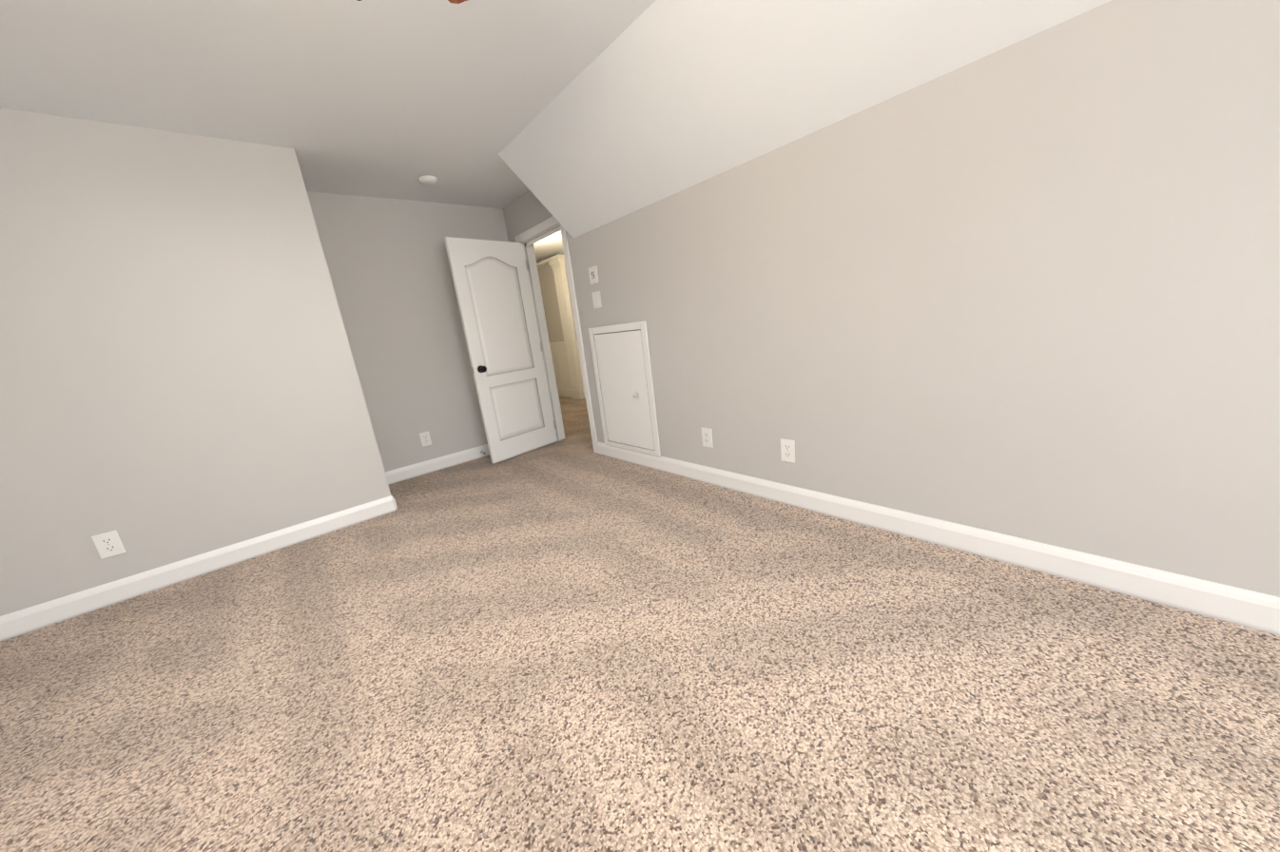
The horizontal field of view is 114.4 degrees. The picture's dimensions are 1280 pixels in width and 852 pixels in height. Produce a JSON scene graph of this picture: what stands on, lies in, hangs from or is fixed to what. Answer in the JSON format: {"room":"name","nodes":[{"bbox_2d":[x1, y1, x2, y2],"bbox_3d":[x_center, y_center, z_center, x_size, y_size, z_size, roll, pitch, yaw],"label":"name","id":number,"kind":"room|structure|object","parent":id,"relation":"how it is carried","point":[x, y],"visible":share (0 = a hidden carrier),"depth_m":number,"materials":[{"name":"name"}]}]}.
{"room":"empty bedroom","nodes":[
{"label":"empty bedroom","id":0,"kind":"room"},
{"bbox_2d":[0,107,390,616],"bbox_3d":[-3.063,-0.332,2.518,2.090,2.430,0.900,-18,17,-38],"label":"wall","id":1,"kind":"structure","parent":0,"point":[179,378],"depth_m":2.27,"materials":[{"name":"beige paint"}]},
{"bbox_2d":[91,530,126,559],"bbox_3d":[-2.861,0.639,2.222,0.087,0.135,0.007,-18,17,-38],"label":"electrical outlet","id":2,"kind":"object","parent":1,"relation":"attached to","point":[108,544],"visible":1,"depth_m":2.22,"materials":[{"name":"white plastic"}]},
{"bbox_2d":[0,494,397,641],"bbox_3d":[-2.567,0.810,2.499,1.955,0.120,0.015,-18,17,-38],"label":"baseboard","id":3,"kind":"structure","parent":1,"relation":"attached to","point":[26,620],"depth_m":2.39,"materials":[{"name":"white wood"}]},
{"bbox_2d":[385,444,489,484],"bbox_3d":[-1.725,0.295,4.192,1.680,0.120,0.040,-18,17,-38],"label":"baseboard","id":4,"kind":"structure","parent":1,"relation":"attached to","point":[405,473],"depth_m":3.99,"materials":[{"name":"white wood"}]},
{"bbox_2d":[0,0,655,262],"bbox_3d":[-0.725,-1.813,2.063,5.730,0.100,10.740,-18,17,-38],"label":"ceiling","id":5,"kind":"structure","parent":0,"point":[392,99],"depth_m":1.90,"materials":[{"name":"white paint"}]},
{"bbox_2d":[357,0,467,3],"bbox_3d":[-0.442,-1.040,0.569,1.195,0.751,1.162,-18,17,-38],"label":"ceiling fan","id":6,"kind":"object","parent":5,"relation":"hanging from","point":[455,1],"visible":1,"depth_m":1.18,"materials":[{"name":"brown"}]},
{"bbox_2d":[418,175,437,185],"bbox_3d":[-1.653,-1.915,3.228,0.136,0.036,0.136,-18,17,-38],"label":"smoke detector","id":7,"kind":"object","parent":5,"relation":"attached to","point":[428,180],"visible":1,"depth_m":3.19,"materials":[{"name":"white plastic"}]},
{"bbox_2d":[306,191,508,471],"bbox_3d":[-1.912,-0.828,3.980,1.680,2.430,0.120,-18,17,-38],"label":"wall","id":8,"kind":"structure","parent":0,"point":[388,266],"depth_m":3.73,"materials":[{"name":"beige paint"}]},
{"bbox_2d":[419,431,431,446],"bbox_3d":[-2.035,0.125,3.917,0.087,0.135,0.007,-18,17,-38],"label":"electrical outlet","id":9,"kind":"object","parent":8,"relation":"attached to","point":[425,438],"visible":1,"depth_m":3.92,"materials":[{"name":"white plastic"}]},
{"bbox_2d":[537,252,577,342],"bbox_3d":[-0.091,-1.525,5.934,0.120,2.430,5.840,-18,17,-38],"label":"wall","id":10,"kind":"structure","parent":0,"point":[546,276],"depth_m":7.38,"materials":[{"name":"paint"}]},
{"bbox_2d":[536,254,583,399],"bbox_3d":[-1.562,-1.685,7.423,0.149,2.380,1.310,-18,17,-38],"label":"trim","id":11,"kind":"structure","parent":10,"relation":"attached to","point":[556,262],"depth_m":7.01,"materials":[{"name":"white wood"}]},
{"bbox_2d":[549,340,585,398],"bbox_3d":[-0.065,-0.821,6.054,0.029,1.010,5.600,-18,17,-38],"label":"wainscoting","id":12,"kind":"structure","parent":10,"relation":"attached to","point":[561,368],"depth_m":7.62,"materials":[{"name":"white wood"}]},
{"bbox_2d":[0,395,1279,851],"bbox_3d":[-0.430,0.628,2.659,5.730,0.100,10.740,-18,17,-38],"label":"floor","id":13,"kind":"structure","parent":0,"point":[572,641],"depth_m":1.31,"materials":[{"name":"carpet"}]},
{"bbox_2d":[498,0,1111,237],"bbox_3d":[1.267,-1.445,0.931,0.660,0.540,6.120,-18,17,-38],"label":"ceiling","id":14,"kind":"structure","parent":0,"point":[655,101],"depth_m":1.85,"materials":[{"name":"white paint"}]},
{"bbox_2d":[503,0,1279,597],"bbox_3d":[0.142,-0.826,2.960,0.120,2.430,10.500,-18,17,-38],"label":"wall","id":15,"kind":"structure","parent":0,"point":[1028,287],"depth_m":1.51,"materials":[{"name":"beige paint"}]},
{"bbox_2d":[444,236,556,464],"bbox_3d":[-1.287,-0.716,4.012,0.169,2.030,0.774,5,18,40],"label":"door","id":16,"kind":"structure","parent":15,"relation":"in","point":[493,289],"depth_m":3.96,"materials":[{"name":"white wood"}]},
{"bbox_2d":[514,215,598,453],"bbox_3d":[-0.762,-0.823,4.049,0.156,2.122,0.915,-18,17,-38],"label":"door frame","id":17,"kind":"structure","parent":15,"relation":"attached to","point":[528,239],"depth_m":4.10,"materials":[{"name":"white wood"}]},
{"bbox_2d":[588,265,598,284],"bbox_3d":[-0.378,-1.215,3.325,0.012,0.127,0.112,-18,17,-38],"label":"switch","id":18,"kind":"object","parent":15,"relation":"attached to","point":[593,275],"visible":1,"depth_m":3.32,"materials":[{"name":"white plastic"}]},
{"bbox_2d":[591,290,601,308],"bbox_3d":[-0.355,-1.030,3.371,0.011,0.127,0.112,-18,17,-38],"label":"light switch","id":19,"kind":"object","parent":15,"relation":"attached to","point":[596,299],"visible":1,"depth_m":3.36,"materials":[{"name":"white plastic"}]},
{"bbox_2d":[588,320,660,456],"bbox_3d":[-0.149,-0.297,3.379,0.046,1.037,0.730,-18,17,-38],"label":"hatch","id":20,"kind":"object","parent":15,"relation":"attached to","point":[622,363],"visible":0.98,"depth_m":3.35,"materials":[{"name":"white wood"}]},
{"bbox_2d":[700,427,713,447],"bbox_3d":[0.458,0.080,2.828,0.007,0.135,0.087,-18,17,-38],"label":"electrical outlet","id":21,"kind":"object","parent":15,"relation":"attached to","point":[707,437],"visible":1,"depth_m":2.82,"materials":[{"name":"white plastic"}]},
{"bbox_2d":[780,438,795,463],"bbox_3d":[0.852,0.143,2.379,0.007,0.135,0.087,-18,17,-38],"label":"electrical outlet","id":22,"kind":"object","parent":15,"relation":"attached to","point":[787,450],"visible":1,"depth_m":2.38,"materials":[{"name":"white plastic"}]},
{"bbox_2d":[597,441,1279,635],"bbox_3d":[1.636,0.528,1.582,0.015,0.120,6.200,-18,17,-38],"label":"baseboard","id":23,"kind":"structure","parent":15,"relation":"attached to","point":[1229,603],"depth_m":1.67,"materials":[{"name":"white wood"}]}
]}

